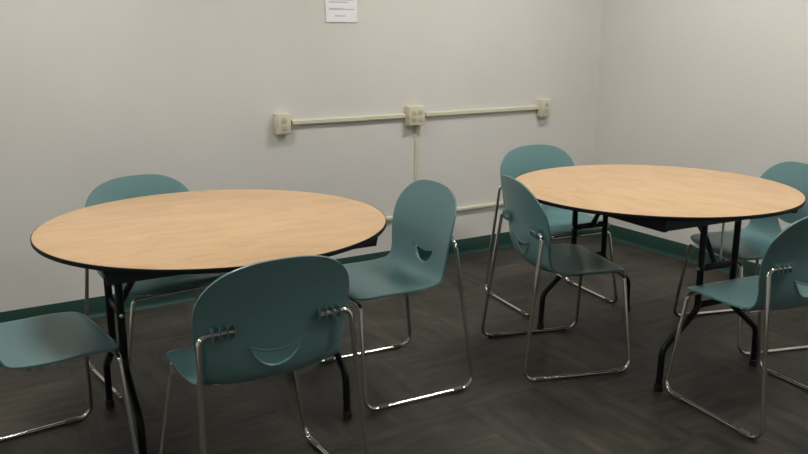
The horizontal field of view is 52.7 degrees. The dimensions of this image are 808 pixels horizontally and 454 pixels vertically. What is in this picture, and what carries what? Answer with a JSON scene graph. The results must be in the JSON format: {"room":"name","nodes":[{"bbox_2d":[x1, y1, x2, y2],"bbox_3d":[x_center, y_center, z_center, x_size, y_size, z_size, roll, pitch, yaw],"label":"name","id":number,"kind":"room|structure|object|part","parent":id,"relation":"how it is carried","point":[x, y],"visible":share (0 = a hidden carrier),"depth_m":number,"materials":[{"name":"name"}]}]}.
{"room":"common room","nodes":[
{"label":"common room","id":0,"kind":"room"},
{"bbox_2d":[0,0,601,311],"bbox_3d":[-1.931,-0.846,3.701,7.840,2.750,0.120,-8,16,-30],"label":"wall","id":1,"kind":"structure","parent":0,"point":[93,93],"depth_m":4.42,"materials":[{"name":"white paint"}]},
{"bbox_2d":[0,232,528,322],"bbox_3d":[-1.894,0.455,3.952,7.600,0.102,0.020,-8,16,-30],"label":"baseboard","id":2,"kind":"structure","parent":1,"relation":"attached to","point":[97,306],"depth_m":4.32,"materials":[{"name":"teal plastic"}]},
{"bbox_2d":[274,113,290,134],"bbox_3d":[-0.663,-0.564,4.459,0.082,0.112,0.056,-8,16,-30],"label":"outlet box","id":3,"kind":"object","parent":1,"relation":"attached to","point":[282,121],"visible":1,"depth_m":4.44,"materials":[{"name":"beige plastic"}]},
{"bbox_2d":[282,125,287,130],"bbox_3d":[-0.649,-0.539,4.442,0.033,0.029,0.003,-8,16,-30],"label":"receptacle","id":4,"kind":"object","parent":3,"relation":"attached to","point":[284,127],"depth_m":4.44,"materials":[{"name":"beige plastic"}]},
{"bbox_2d":[325,0,357,21],"bbox_3d":[-0.347,-1.265,4.519,0.197,0.254,0.005,-8,16,-30],"label":"paper notice","id":5,"kind":"object","parent":1,"relation":"attached to","point":[336,10],"visible":1,"depth_m":4.53,"materials":[{"name":"white paper"}]},
{"bbox_2d":[291,113,405,125],"bbox_3d":[-0.298,-0.620,4.694,0.752,0.031,0.023,-8,16,-31],"label":"raceway","id":6,"kind":"object","parent":1,"relation":"attached to","point":[399,115],"visible":0.95,"depth_m":4.67,"materials":[{"name":"beige plastic"}]},
{"bbox_2d":[405,105,424,125],"bbox_3d":[0.067,-0.668,4.893,0.120,0.116,0.056,-8,16,-30],"label":"outlet box","id":7,"kind":"object","parent":1,"relation":"attached to","point":[415,115],"visible":1,"depth_m":4.87,"materials":[{"name":"beige plastic"}]},
{"bbox_2d":[414,125,417,181],"bbox_3d":[0.073,-0.353,4.998,0.020,0.546,0.012,-8,16,-31],"label":"raceway","id":8,"kind":"object","parent":1,"relation":"attached to","point":[415,127],"visible":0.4,"depth_m":4.96,"materials":[{"name":"beige plastic"}]},
{"bbox_2d":[386,201,503,220],"bbox_3d":[0.493,-0.133,5.310,1.958,0.025,0.022,-8,16,-31],"label":"raceway","id":9,"kind":"object","parent":1,"relation":"attached to","point":[389,218],"visible":0.3,"depth_m":5.28,"materials":[{"name":"beige plastic"}]},
{"bbox_2d":[425,105,538,116],"bbox_3d":[0.515,-0.736,5.178,0.905,0.031,0.022,-8,16,-30],"label":"raceway","id":10,"kind":"object","parent":1,"relation":"attached to","point":[533,107],"visible":0.9,"depth_m":5.15,"materials":[{"name":"beige plastic"}]},
{"bbox_2d":[536,99,550,116],"bbox_3d":[0.927,-0.791,5.405,0.082,0.112,0.056,-8,16,-31],"label":"outlet box","id":11,"kind":"object","parent":1,"relation":"attached to","point":[544,105],"visible":1,"depth_m":5.38,"materials":[{"name":"beige plastic"}]},
{"bbox_3d":[0.939,-0.786,5.387,0.076,0.106,0.006,-8,16,-30],"label":"plate","id":12,"kind":"part","parent":11,"relation":"part of","materials":[{"name":"beige plastic"}]},
{"bbox_2d":[0,235,807,453],"bbox_3d":[0.031,1.288,0.914,7.840,0.100,7.640,-8,16,-30],"label":"floor","id":13,"kind":"structure","parent":0,"point":[502,411],"depth_m":3.35,"materials":[{"name":"tile"}]},
{"bbox_2d":[0,312,138,453],"bbox_3d":[-1.211,0.405,2.637,0.495,0.814,0.546,-10,17,-36],"label":"chair","id":14,"kind":"object","parent":13,"relation":"on","point":[47,339],"visible":1,"depth_m":2.66,"materials":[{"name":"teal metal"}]},
{"bbox_2d":[85,174,228,400],"bbox_3d":[-1.027,0.213,3.435,0.546,0.814,0.495,-10,17,-36],"label":"chair","id":15,"kind":"object","parent":13,"relation":"on","point":[133,186],"visible":0.32,"depth_m":3.39,"materials":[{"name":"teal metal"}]},
{"bbox_3d":[-1.027,0.306,3.458,0.542,0.622,0.495,-10,17,-36],"label":"frame","id":16,"kind":"part","parent":15,"relation":"part of","materials":[{"name":"silver metal"}]},
{"bbox_2d":[30,189,386,453],"bbox_3d":[-0.676,0.344,3.029,1.227,0.750,1.227,-8,16,-30],"label":"folding table","id":17,"kind":"object","parent":13,"relation":"on","point":[129,241],"visible":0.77,"depth_m":2.79,"materials":[{"name":"brown wood"}]},
{"bbox_3d":[-1.092,0.364,3.003,0.027,0.696,0.208,-8,16,-30],"label":"leg","id":18,"kind":"part","parent":17,"relation":"part of","materials":[{"name":"black metal"}]},
{"bbox_3d":[-0.998,0.276,2.817,0.008,0.028,0.190,-8,16,-30],"label":"cross plate","id":19,"kind":"part","parent":17,"relation":"part of","materials":[{"name":"black metal"}]},
{"bbox_3d":[-0.904,0.438,2.692,0.027,0.696,0.208,-8,16,-30],"label":"leg","id":20,"kind":"part","parent":17,"relation":"part of","materials":[{"name":"black metal"}]},
{"bbox_3d":[-0.492,0.093,2.648,0.930,0.052,0.018,-8,16,-30],"label":"apron rail","id":21,"kind":"part","parent":17,"relation":"part of","materials":[{"name":"black metal"}]},
{"bbox_3d":[-0.260,0.350,3.061,0.027,0.696,0.208,-8,16,-30],"label":"leg","id":22,"kind":"part","parent":17,"relation":"part of","materials":[{"name":"black metal"}]},
{"bbox_2d":[159,255,369,453],"bbox_3d":[-0.447,0.438,2.498,0.546,0.814,0.495,-8,16,-31],"label":"chair","id":23,"kind":"object","parent":13,"relation":"on","point":[274,317],"visible":1,"depth_m":2.30,"materials":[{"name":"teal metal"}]},
{"bbox_2d":[317,180,473,410],"bbox_3d":[-0.059,0.234,3.350,0.495,0.814,0.546,-7,15,-28],"label":"chair","id":24,"kind":"object","parent":13,"relation":"on","point":[424,214],"visible":0.85,"depth_m":3.33,"materials":[{"name":"teal plastic"}]},
{"bbox_2d":[485,145,617,316],"bbox_3d":[0.791,-0.005,4.345,0.546,0.814,0.495,-6,15,-23],"label":"chair","id":25,"kind":"object","parent":13,"relation":"on","point":[521,160],"visible":0.48,"depth_m":4.41,"materials":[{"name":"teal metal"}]},
{"bbox_2d":[481,175,630,381],"bbox_3d":[0.667,0.176,3.589,0.495,0.814,0.546,-3,14,-14],"label":"chair","id":26,"kind":"object","parent":13,"relation":"on","point":[527,219],"visible":1,"depth_m":3.47,"materials":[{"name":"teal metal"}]},
{"bbox_2d":[515,164,805,391],"bbox_3d":[1.093,0.186,3.686,1.227,0.750,1.227,-7,15,-27],"label":"folding table","id":27,"kind":"object","parent":13,"relation":"on","point":[663,199],"visible":0.88,"depth_m":3.42,"materials":[{"name":"brown wood"}]},
{"bbox_3d":[0.747,0.137,3.947,0.208,0.696,0.027,-7,15,-27],"label":"leg","id":28,"kind":"part","parent":27,"relation":"part of","materials":[{"name":"black metal"}]},
{"bbox_3d":[0.912,-0.008,4.000,0.190,0.028,0.008,-7,15,-27],"label":"cross plate","id":29,"kind":"part","parent":27,"relation":"part of","materials":[{"name":"black metal"}]},
{"bbox_3d":[1.076,0.097,4.113,0.208,0.696,0.027,-7,15,-27],"label":"leg","id":30,"kind":"part","parent":27,"relation":"part of","materials":[{"name":"black metal"}]},
{"bbox_3d":[0.772,-0.099,3.447,0.018,0.052,0.930,-7,15,-27],"label":"apron rail","id":31,"kind":"part","parent":27,"relation":"part of","materials":[{"name":"black metal"}]},
{"bbox_3d":[1.111,0.301,3.265,0.208,0.696,0.027,-7,15,-27],"label":"leg","id":32,"kind":"part","parent":27,"relation":"part of","materials":[{"name":"black metal"}]},
{"bbox_3d":[1.275,0.306,3.355,0.190,0.028,0.008,-7,15,-27],"label":"cross plate","id":33,"kind":"part","parent":27,"relation":"part of","materials":[{"name":"black metal"}]},
{"bbox_3d":[1.275,0.156,3.318,0.190,0.028,0.008,-7,15,-27],"label":"cross plate","id":34,"kind":"part","parent":27,"relation":"part of","materials":[{"name":"black metal"}]},
{"bbox_3d":[1.295,0.041,3.320,0.008,0.203,0.008,11,17,39],"label":"lock rod","id":35,"kind":"part","parent":27,"relation":"part of","materials":[{"name":"silver metal"}]},
{"bbox_3d":[1.295,-0.047,3.231,0.704,0.050,0.018,-7,15,-27],"label":"cross rail","id":36,"kind":"part","parent":27,"relation":"part of","materials":[{"name":"black metal"}]},
{"bbox_3d":[1.440,0.261,3.431,0.208,0.696,0.027,-7,15,-27],"label":"leg","id":37,"kind":"part","parent":27,"relation":"part of","materials":[{"name":"black metal"}]},
{"bbox_2d":[665,216,807,439],"bbox_3d":[1.393,0.293,3.103,0.546,0.814,0.495,-6,15,-24],"label":"chair","id":38,"kind":"object","parent":13,"relation":"on","point":[781,283],"visible":1,"depth_m":2.90,"materials":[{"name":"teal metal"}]},
{"bbox_2d":[673,162,807,355],"bbox_3d":[1.666,0.110,3.864,0.495,0.814,0.546,-3,14,-14],"label":"chair","id":39,"kind":"object","parent":13,"relation":"on","point":[755,238],"visible":0.54,"depth_m":3.90,"materials":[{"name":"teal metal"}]},
{"bbox_3d":[1.666,0.203,3.886,0.495,0.622,0.542,-3,14,-14],"label":"frame","id":40,"kind":"part","parent":39,"relation":"part of","materials":[{"name":"silver metal"}]},
{"bbox_2d":[591,0,807,263],"bbox_3d":[3.355,-0.555,2.490,0.120,2.750,7.520,-8,16,-30],"label":"wall","id":41,"kind":"structure","parent":0,"point":[718,85],"depth_m":4.92,"materials":[{"name":"white paint"}]},
{"bbox_2d":[597,224,760,276],"bbox_3d":[3.264,0.729,2.813,0.020,0.102,7.400,-8,16,-30],"label":"baseboard","id":42,"kind":"structure","parent":41,"relation":"attached to","point":[670,248],"depth_m":5.32,"materials":[{"name":"teal plastic"}]}
]}

